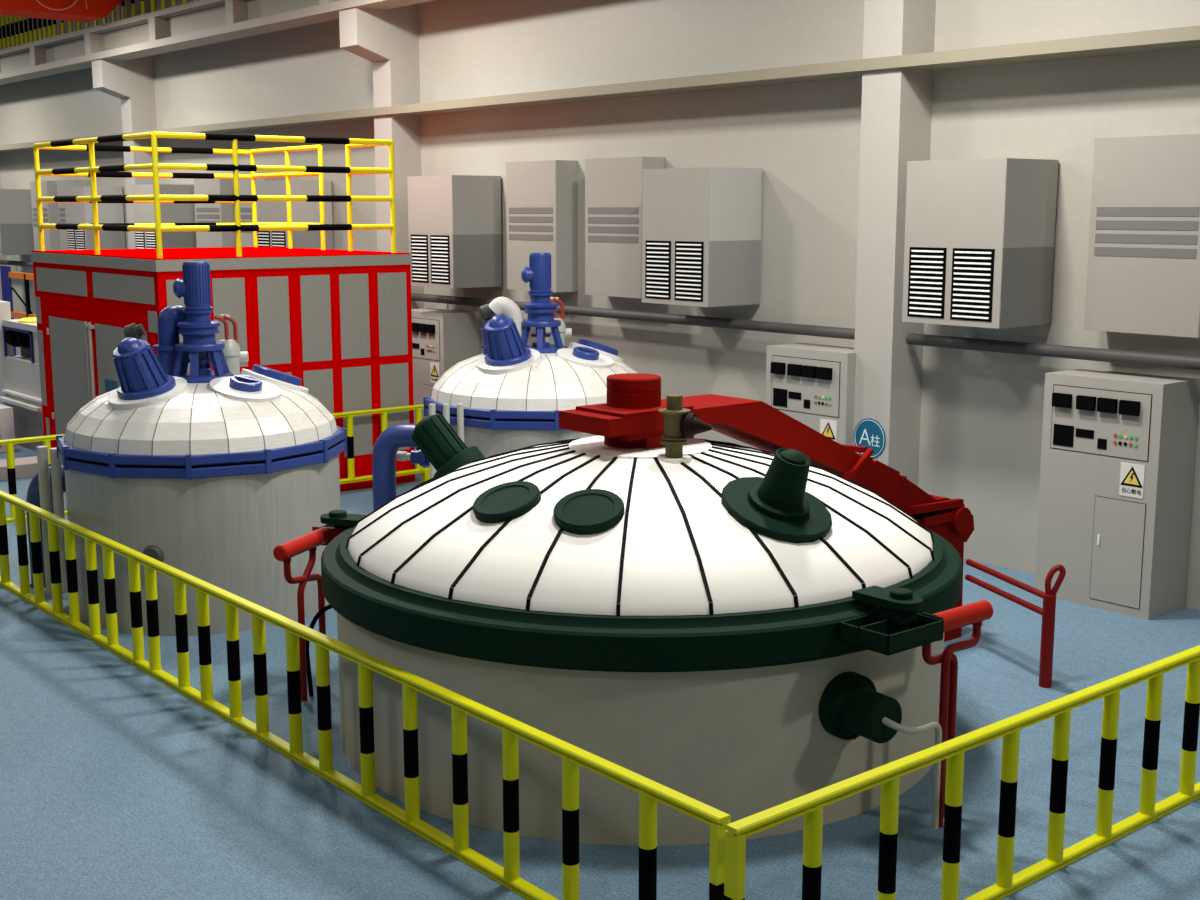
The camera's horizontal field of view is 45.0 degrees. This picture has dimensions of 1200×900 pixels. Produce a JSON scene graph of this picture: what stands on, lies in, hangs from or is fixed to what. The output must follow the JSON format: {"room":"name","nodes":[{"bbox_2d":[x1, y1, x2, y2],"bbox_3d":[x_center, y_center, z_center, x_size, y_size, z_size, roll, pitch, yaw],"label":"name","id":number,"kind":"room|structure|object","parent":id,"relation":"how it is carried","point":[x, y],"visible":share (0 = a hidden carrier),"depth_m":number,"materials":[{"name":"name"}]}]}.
{"room":"factory floor","nodes":[
{"label":"factory floor","id":0,"kind":"room"},
{"bbox_2d":[0,0,1199,610],"bbox_3d":[-3.170,-6.207,21.419,0.300,12.000,54.000,-8,12,-39],"label":"wall","id":1,"kind":"structure","parent":0,"point":[981,422],"depth_m":15.88,"materials":[{"name":"paint"}]},
{"bbox_2d":[0,166,6,300],"bbox_3d":[-14.816,-8.322,34.100,1.004,12.000,0.470,-8,12,-39],"label":"column","id":2,"kind":"structure","parent":1,"relation":"attached to","point":[2,257],"depth_m":34.82,"materials":[{"name":"paint"}]},
{"bbox_2d":[0,260,32,266],"bbox_3d":[-11.637,-3.985,31.525,0.320,0.112,8.400,-8,12,-39],"label":"pipe","id":3,"kind":"object","parent":1,"relation":"attached to","point":[3,262],"visible":0.19,"depth_m":33.44,"materials":[{"name":"grey metal"}]},
{"bbox_2d":[0,189,33,254],"bbox_3d":[-13.523,-5.225,33.193,0.828,1.468,1.067,-8,12,-39],"label":"air conditioner unit","id":4,"kind":"object","parent":1,"relation":"attached to","point":[16,222],"visible":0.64,"depth_m":32.77,"materials":[{"name":"grey metal"}]},
{"bbox_2d":[30,181,60,250],"bbox_3d":[-12.162,-5.099,31.946,0.354,1.630,1.039,-8,12,-39],"label":"box","id":5,"kind":"object","parent":1,"relation":"attached to","point":[48,188],"visible":0.56,"depth_m":31.58,"materials":[{"name":"grey metal"}]},
{"bbox_2d":[57,180,90,249],"bbox_3d":[-11.114,-4.894,30.715,0.354,1.630,1.039,-8,12,-39],"label":"box","id":6,"kind":"object","parent":1,"relation":"attached to","point":[61,184],"visible":0.26,"depth_m":30.75,"materials":[{"name":"grey metal"}]},
{"bbox_2d":[64,186,125,249],"bbox_3d":[-10.211,-4.576,29.303,0.828,1.468,1.067,-8,12,-39],"label":"air conditioner unit","id":7,"kind":"object","parent":1,"relation":"attached to","point":[75,213],"visible":0.62,"depth_m":28.94,"materials":[{"name":"grey metal"}]},
{"bbox_2d":[67,230,75,249],"bbox_3d":[-10.686,-4.210,29.309,0.016,0.635,0.410,-8,12,-39],"label":"grille","id":8,"kind":"object","parent":7,"relation":"attached to","point":[71,234],"depth_m":29.29,"materials":[{"name":"white metal"}]},
{"bbox_2d":[76,230,84,249],"bbox_3d":[-10.370,-4.148,28.932,0.024,0.635,0.440,-8,12,-39],"label":"grille","id":9,"kind":"object","parent":7,"relation":"attached to","point":[80,234],"depth_m":28.91,"materials":[{"name":"white metal"}]},
{"bbox_2d":[92,0,159,248],"bbox_3d":[-8.964,-7.176,27.226,1.004,12.000,0.470,-8,12,-39],"label":"column","id":10,"kind":"structure","parent":1,"relation":"attached to","point":[131,81],"depth_m":27.27,"materials":[{"name":"paint"}]},
{"bbox_2d":[132,184,196,248],"bbox_3d":[-7.993,-4.141,26.697,0.828,1.468,1.067,-8,12,-39],"label":"air conditioner unit","id":11,"kind":"object","parent":1,"relation":"attached to","point":[142,212],"visible":0.43,"depth_m":26.32,"materials":[{"name":"grey metal"}]},
{"bbox_2d":[135,231,144,248],"bbox_3d":[-8.467,-3.776,26.703,0.016,0.635,0.410,-8,12,-39],"label":"grille","id":12,"kind":"object","parent":11,"relation":"attached to","point":[139,235],"depth_m":26.68,"materials":[{"name":"white metal"}]},
{"bbox_2d":[146,232,155,248],"bbox_3d":[-8.149,-3.714,26.329,0.016,0.635,0.440,-8,12,-39],"label":"grille","id":13,"kind":"object","parent":11,"relation":"attached to","point":[150,236],"depth_m":26.30,"materials":[{"name":"white metal"}]},
{"bbox_2d":[194,179,235,247],"bbox_3d":[-6.761,-4.041,25.601,0.354,1.630,1.039,-8,12,-39],"label":"box","id":14,"kind":"object","parent":1,"relation":"attached to","point":[204,212],"visible":0.55,"depth_m":25.28,"materials":[{"name":"grey metal"}]},
{"bbox_2d":[239,172,282,246],"bbox_3d":[-5.713,-3.836,24.369,0.354,1.630,1.039,-8,12,-39],"label":"box","id":15,"kind":"object","parent":1,"relation":"attached to","point":[244,184],"visible":0.2,"depth_m":24.32,"materials":[{"name":"grey metal"}]},
{"bbox_2d":[255,180,332,248],"bbox_3d":[-4.855,-3.527,23.010,0.828,1.468,1.067,-8,12,-39],"label":"air conditioner unit","id":16,"kind":"object","parent":1,"relation":"attached to","point":[267,211],"visible":0.35,"depth_m":22.60,"materials":[{"name":"grey metal"}]},
{"bbox_2d":[257,231,269,246],"bbox_3d":[-5.329,-3.161,23.016,0.016,0.635,0.410,-8,12,-39],"label":"grille","id":17,"kind":"object","parent":16,"relation":"attached to","point":[263,236],"depth_m":22.97,"materials":[{"name":"white metal"}]},
{"bbox_2d":[272,231,285,246],"bbox_3d":[-5.011,-3.099,22.642,0.016,0.635,0.440,-8,12,-39],"label":"grille","id":18,"kind":"object","parent":16,"relation":"attached to","point":[278,237],"depth_m":22.59,"materials":[{"name":"white metal"}]},
{"bbox_2d":[339,4,423,308],"bbox_3d":[-3.100,-6.027,20.336,1.004,12.000,0.470,-8,12,-39],"label":"column","id":19,"kind":"structure","parent":1,"relation":"attached to","point":[389,38],"depth_m":20.49,"materials":[{"name":"paint"}]},
{"bbox_2d":[0,0,432,84],"bbox_3d":[-7.750,-7.273,25.284,0.500,0.590,42.000,-8,12,-39],"label":"beam","id":20,"kind":"structure","parent":19,"relation":"on","point":[200,22],"depth_m":24.64,"materials":[{"name":"paint"}]},
{"bbox_2d":[0,0,122,21],"bbox_3d":[-13.620,-7.765,22.246,13.000,1.300,0.918,-8,12,-39],"label":"girder","id":21,"kind":"object","parent":20,"relation":"on","point":[64,10],"visible":1,"depth_m":25.39,"materials":[{"name":"red metal"}]},
{"bbox_2d":[0,0,197,49],"bbox_3d":[-9.840,-8.473,27.938,0.072,0.905,19.000,-8,12,-39],"label":"fence","id":22,"kind":"object","parent":20,"relation":"on","point":[123,1],"visible":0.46,"depth_m":30.16,"materials":[{"name":"metal"}]},
{"bbox_2d":[407,175,501,288],"bbox_3d":[-1.963,-2.960,19.612,0.828,1.468,1.067,-8,12,-39],"label":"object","id":23,"kind":"object","parent":1,"relation":"attached to","point":[454,221],"visible":0.99,"depth_m":19.25,"materials":[{"name":"grey metal"}]},
{"bbox_2d":[411,235,428,282],"bbox_3d":[-2.437,-2.595,19.618,0.016,0.635,0.410,-8,12,-39],"label":"grille","id":24,"kind":"object","parent":23,"relation":"attached to","point":[419,243],"depth_m":19.60,"materials":[{"name":"white metal"}]},
{"bbox_2d":[430,235,449,283],"bbox_3d":[-2.119,-2.532,19.244,0.016,0.635,0.440,-8,12,-39],"label":"grille","id":25,"kind":"object","parent":23,"relation":"attached to","point":[439,244],"depth_m":19.24,"materials":[{"name":"white metal"}]},
{"bbox_2d":[506,160,577,291],"bbox_3d":[-0.749,-2.863,18.537,0.354,1.630,1.039,-8,12,-39],"label":"box","id":26,"kind":"object","parent":1,"relation":"attached to","point":[542,196],"visible":0.99,"depth_m":18.25,"materials":[{"name":"grey metal"}]},
{"bbox_2d":[0,25,1199,152],"bbox_3d":[-3.491,-4.938,21.357,0.539,0.108,54.000,-8,12,-39],"label":"beam","id":27,"kind":"structure","parent":1,"relation":"attached to","point":[1180,37],"depth_m":14.94,"materials":[{"name":"paint"}]},
{"bbox_2d":[585,157,664,298],"bbox_3d":[0.286,-2.660,17.322,0.354,1.630,1.039,-8,12,-39],"label":"box","id":28,"kind":"object","parent":1,"relation":"attached to","point":[613,186],"visible":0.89,"depth_m":17.18,"materials":[{"name":"grey metal"}]},
{"bbox_2d":[411,293,854,339],"bbox_3d":[0.056,-1.694,17.788,0.320,0.112,8.470,-8,12,-39],"label":"pipe","id":29,"kind":"object","parent":1,"relation":"attached to","point":[764,326],"visible":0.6,"depth_m":16.53,"materials":[{"name":"grey metal"}]},
{"bbox_2d":[642,167,761,306],"bbox_3d":[1.119,-2.357,15.992,0.828,1.468,1.067,-8,12,-39],"label":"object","id":30,"kind":"object","parent":1,"relation":"attached to","point":[701,226],"visible":1,"depth_m":15.65,"materials":[{"name":"grey metal"}]},
{"bbox_2d":[645,240,670,298],"bbox_3d":[0.644,-1.991,15.998,0.016,0.635,0.410,-8,12,-39],"label":"grille","id":31,"kind":"object","parent":30,"relation":"attached to","point":[657,252],"depth_m":15.99,"materials":[{"name":"white metal"}]},
{"bbox_2d":[675,241,703,301],"bbox_3d":[0.963,-1.929,15.624,0.016,0.635,0.440,-8,12,-39],"label":"grille","id":32,"kind":"object","parent":30,"relation":"attached to","point":[689,255],"depth_m":15.61,"materials":[{"name":"white metal"}]},
{"bbox_2d":[853,0,935,485],"bbox_3d":[2.866,-4.925,13.727,0.484,12.000,0.470,-8,12,-39],"label":"column","id":33,"kind":"structure","parent":1,"relation":"attached to","point":[896,104],"depth_m":13.99,"materials":[{"name":"paint"}]},
{"bbox_2d":[854,418,885,457],"bbox_3d":[2.674,-0.115,14.369,0.012,0.400,0.400,-8,12,-39],"label":"sign","id":34,"kind":"object","parent":33,"relation":"attached to","point":[868,432],"visible":0.91,"depth_m":14.35,"materials":[{"name":"blue plastic"}]},
{"bbox_2d":[902,158,1058,328],"bbox_3d":[3.464,-1.897,13.237,0.828,1.468,1.067,-8,12,-39],"label":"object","id":35,"kind":"object","parent":1,"relation":"attached to","point":[980,233],"visible":1,"depth_m":12.89,"materials":[{"name":"grey metal"}]},
{"bbox_2d":[907,247,946,318],"bbox_3d":[2.990,-1.532,13.242,0.016,0.635,0.410,-8,12,-39],"label":"grille","id":36,"kind":"object","parent":35,"relation":"attached to","point":[926,266],"depth_m":13.23,"materials":[{"name":"white metal"}]},
{"bbox_2d":[950,248,994,321],"bbox_3d":[3.308,-1.469,12.868,0.016,0.635,0.440,-8,12,-39],"label":"grille","id":37,"kind":"object","parent":35,"relation":"attached to","point":[972,270],"depth_m":12.85,"materials":[{"name":"white metal"}]},
{"bbox_2d":[906,333,1199,369],"bbox_3d":[8.527,-0.034,7.835,0.320,0.112,16.880,-8,12,-39],"label":"pipe","id":38,"kind":"object","parent":1,"relation":"attached to","point":[1036,349],"visible":1,"depth_m":12.84,"materials":[{"name":"grey metal"}]},
{"bbox_2d":[1084,134,1199,337],"bbox_3d":[4.672,-1.801,12.169,0.354,1.630,1.039,-8,12,-39],"label":"box","id":39,"kind":"object","parent":1,"relation":"attached to","point":[1143,268],"visible":1,"depth_m":12.06,"materials":[{"name":"grey metal"}]},
{"bbox_2d":[0,351,1199,899],"bbox_3d":[-10.814,0.816,16.082,19.664,0.100,54.000,-8,12,-39],"label":"floor","id":40,"kind":"structure","parent":0,"point":[116,784],"depth_m":8.45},
{"bbox_2d":[0,404,15,451],"bbox_3d":[-8.661,-0.297,20.568,0.512,0.620,0.512,-8,12,-39],"label":"cabinet","id":41,"kind":"object","parent":40,"relation":"on","point":[6,412],"visible":0.77,"depth_m":20.48,"materials":[{"name":"grey metal"}]},
{"bbox_2d":[0,266,35,355],"bbox_3d":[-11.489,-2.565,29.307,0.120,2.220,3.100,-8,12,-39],"label":"storage rack","id":42,"kind":"object","parent":40,"relation":"on","point":[6,274],"visible":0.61,"depth_m":29.86,"materials":[{"name":"blue"}]},
{"bbox_2d":[0,456,37,480],"bbox_3d":[-9.138,0.457,17.416,5.000,0.170,0.550,-8,12,-39],"label":"curb","id":43,"kind":"object","parent":40,"relation":"on","point":[25,467],"depth_m":18.56,"materials":[{"name":"beige concrete"}]},
{"bbox_2d":[0,301,43,451],"bbox_3d":[-8.078,-1.174,21.509,1.440,2.040,2.700,-8,12,-39],"label":"control console","id":44,"kind":"object","parent":40,"relation":"on","point":[20,384],"visible":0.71,"depth_m":20.93,"materials":[{"name":"grey metal"}]},
{"bbox_2d":[0,434,66,522],"bbox_3d":[-6.293,0.317,16.008,2.100,0.912,0.082,-8,12,-39],"label":"fence","id":45,"kind":"object","parent":40,"relation":"on","point":[9,443],"visible":0.32,"depth_m":15.87,"materials":[{"name":"yellow metal"}]},
{"bbox_2d":[37,446,51,592],"bbox_3d":[-4.940,0.621,12.935,0.139,1.320,0.139,-8,12,-39],"label":"standpipe","id":46,"kind":"object","parent":40,"relation":"on","point":[42,451],"visible":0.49,"depth_m":12.87,"materials":[{"name":"white metal"}]},
{"bbox_2d":[26,465,65,586],"bbox_3d":[-4.872,0.685,13.143,0.840,1.124,0.340,4,10,23],"label":"pipe","id":47,"kind":"object","parent":40,"relation":"on","point":[33,495],"visible":0.27,"depth_m":13.09,"materials":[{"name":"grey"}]},
{"bbox_2d":[50,448,67,592],"bbox_3d":[-4.835,0.627,12.959,0.139,1.300,0.139,-8,12,-39],"label":"standpipe","id":48,"kind":"object","parent":40,"relation":"on","point":[56,465],"visible":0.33,"depth_m":12.90,"materials":[{"name":"white metal"}]},
{"bbox_2d":[56,261,346,635],"bbox_3d":[-3.440,-0.146,12.570,2.439,2.954,2.439,-8,12,-39],"label":"vessel","id":49,"kind":"object","parent":40,"relation":"on","point":[201,472],"visible":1,"depth_m":11.74,"materials":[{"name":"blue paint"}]},
{"bbox_2d":[31,246,414,491],"bbox_3d":[-4.861,-1.088,18.494,3.340,2.862,3.932,-8,12,-39],"label":"enclosure","id":50,"kind":"object","parent":40,"relation":"on","point":[339,322],"visible":0.65,"depth_m":17.37,"materials":[{"name":"red paint"}]},
{"bbox_2d":[33,132,396,257],"bbox_3d":[-4.842,-3.154,18.048,3.060,1.360,3.725,-8,12,-39],"label":"roof railing","id":51,"kind":"object","parent":50,"relation":"on","point":[287,171],"visible":0.99,"depth_m":17.13,"materials":[{"name":"yellow metal"}]},
{"bbox_2d":[273,526,346,700],"bbox_3d":[-2.021,1.170,10.110,0.272,1.166,0.632,3,10,19],"label":"pipe","id":52,"kind":"object","parent":40,"relation":"on","point":[284,552],"visible":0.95,"depth_m":10.08,"materials":[{"name":"red metal"}]},
{"bbox_2d":[0,490,730,899],"bbox_3d":[-3.373,1.212,10.747,0.082,0.878,12.130,-8,12,-39],"label":"fence","id":53,"kind":"object","parent":40,"relation":"on","point":[650,791],"visible":1,"depth_m":8.69,"materials":[{"name":"yellow metal"}]},
{"bbox_2d":[331,404,429,483],"bbox_3d":[-3.328,0.077,17.196,3.200,0.991,0.082,-8,12,-39],"label":"fence","id":54,"kind":"object","parent":40,"relation":"on","point":[425,472],"visible":0.23,"depth_m":17.58,"materials":[{"name":"yellow metal"}]},
{"bbox_2d":[372,424,418,510],"bbox_3d":[-2.054,0.290,15.421,0.887,1.155,0.338,3,10,20],"label":"pipe","id":55,"kind":"object","parent":40,"relation":"on","point":[395,437],"visible":0.67,"depth_m":15.38,"materials":[{"name":"blue metal"}]},
{"bbox_2d":[429,404,435,478],"bbox_3d":[-1.637,0.301,14.244,0.139,1.520,0.139,-8,12,-39],"label":"standpipe","id":56,"kind":"object","parent":40,"relation":"on","point":[432,411],"visible":0.17,"depth_m":14.12,"materials":[{"name":"white metal"}]},
{"bbox_2d":[412,308,479,449],"bbox_3d":[-2.278,-0.970,20.456,0.650,1.985,1.100,-8,12,-39],"label":"tall cabinet","id":57,"kind":"object","parent":40,"relation":"on","point":[441,338],"visible":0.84,"depth_m":20.02,"materials":[{"name":"grey metal"}]},
{"bbox_2d":[443,404,449,423],"bbox_3d":[-1.500,0.301,14.244,0.139,1.520,0.139,-8,12,-39],"label":"standpipe","id":58,"kind":"object","parent":40,"relation":"on","point":[446,408],"visible":0.17,"depth_m":14.11,"materials":[{"name":"white metal"}]},
{"bbox_2d":[457,404,463,441],"bbox_3d":[-1.361,0.301,14.244,0.139,1.520,0.139,-8,12,-39],"label":"standpipe","id":59,"kind":"object","parent":40,"relation":"on","point":[460,407],"visible":0.17,"depth_m":14.12,"materials":[{"name":"white metal"}]},
{"bbox_2d":[423,253,637,457],"bbox_3d":[-0.612,-0.565,15.077,2.439,2.954,2.439,-8,12,-39],"label":"vessel","id":60,"kind":"object","parent":40,"relation":"on","point":[513,393],"visible":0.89,"depth_m":14.25,"materials":[{"name":"blue paint"}]},
{"bbox_2d":[396,450,429,466],"bbox_3d":[-1.938,0.074,15.548,0.373,0.197,0.458,-8,12,-39],"label":"valve","id":61,"kind":"object","parent":60,"relation":"attached to","point":[416,456],"visible":0.72,"depth_m":15.49,"materials":[{"name":"blue paint"}]},
{"bbox_2d":[320,414,961,845],"bbox_3d":[0.310,0.824,9.570,4.150,2.026,4.653,-8,12,-39],"label":"vessel","id":62,"kind":"object","parent":40,"relation":"on","point":[734,629],"visible":0.98,"depth_m":8.01,"materials":[{"name":"white metal"}]},
{"bbox_2d":[306,604,331,696],"bbox_3d":[-1.801,1.391,10.261,0.564,0.683,0.143,-1,9,-5],"label":"hose","id":63,"kind":"object","parent":62,"relation":"attached to","point":[319,613],"visible":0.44,"depth_m":10.21,"materials":[{"name":"black"}]},
{"bbox_2d":[320,510,365,528],"bbox_3d":[-1.767,0.523,10.414,0.577,0.252,0.630,-8,12,-39],"label":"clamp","id":64,"kind":"object","parent":62,"relation":"on","point":[335,518],"depth_m":10.16,"materials":[{"name":"green metal"}]},
{"bbox_2d":[658,394,711,463],"bbox_3d":[0.505,-0.128,9.006,0.245,0.425,0.321,-8,12,-39],"label":"valve","id":65,"kind":"object","parent":62,"relation":"on","point":[680,425],"visible":0.99,"depth_m":8.97,"materials":[{"name":"gold metal"}]},
{"bbox_2d":[839,585,943,655],"bbox_3d":[1.537,0.896,7.845,0.462,0.252,0.451,-8,12,-39],"label":"tray","id":66,"kind":"object","parent":62,"relation":"on","point":[885,621],"depth_m":7.82,"materials":[{"name":"green metal"}]},
{"bbox_2d":[882,717,941,828],"bbox_3d":[1.709,1.772,7.880,0.423,0.713,0.120,-5,11,-26],"label":"drain pipe","id":67,"kind":"object","parent":62,"relation":"attached to","point":[932,725],"visible":1,"depth_m":7.96,"materials":[{"name":"beige metal"}]},
{"bbox_2d":[559,373,973,641],"bbox_3d":[1.365,0.512,10.527,3.865,2.328,0.670,-8,12,-39],"label":"lifting arm","id":68,"kind":"object","parent":40,"relation":"on","point":[631,417],"visible":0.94,"depth_m":9.94},
{"bbox_2d":[766,342,855,444],"bbox_3d":[2.306,-0.072,15.070,0.650,1.985,1.100,-8,12,-39],"label":"tall cabinet","id":69,"kind":"object","parent":40,"relation":"on","point":[813,384],"visible":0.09,"depth_m":14.69,"materials":[{"name":"grey metal"}]},
{"bbox_2d":[804,399,809,407],"bbox_3d":[2.115,-0.471,14.791,0.012,0.086,0.084,-8,12,-39],"label":"switch","id":70,"kind":"object","parent":69,"relation":"attached to","point":[806,401],"depth_m":14.78,"materials":[{"name":"black paint"}]},
{"bbox_2d":[922,600,992,827],"bbox_3d":[1.963,1.476,8.108,0.560,1.221,0.144,-8,12,-39],"label":"hydraulic cylinder","id":71,"kind":"object","parent":40,"relation":"on","point":[974,613],"visible":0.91,"depth_m":8.01,"materials":[{"name":"red metal"}]},
{"bbox_2d":[724,645,1199,899],"bbox_3d":[2.834,1.671,7.893,6.000,0.910,0.082,-8,12,-39],"label":"fence","id":72,"kind":"object","parent":40,"relation":"on","point":[810,805],"visible":1,"depth_m":7.23,"materials":[{"name":"yellow metal"}]},
{"bbox_2d":[965,559,1065,687],"bbox_3d":[3.049,1.181,10.868,0.154,0.895,1.128,-4,10,-21],"label":"guard rail","id":73,"kind":"object","parent":40,"relation":"on","point":[1048,611],"visible":1,"depth_m":10.39,"materials":[{"name":"red metal"}]},
{"bbox_2d":[1034,368,1199,619],"bbox_3d":[4.448,0.347,12.554,0.650,1.985,1.100,-8,12,-39],"label":"tall cabinet","id":74,"kind":"object","parent":40,"relation":"on","point":[1118,450],"visible":1,"depth_m":12.28,"materials":[{"name":"grey metal"}]},
{"bbox_2d":[1097,438,1106,449],"bbox_3d":[4.256,-0.052,12.276,0.012,0.086,0.084,-8,12,-39],"label":"switch","id":75,"kind":"object","parent":74,"relation":"attached to","point":[1101,442],"depth_m":12.27,"materials":[{"name":"black paint"}]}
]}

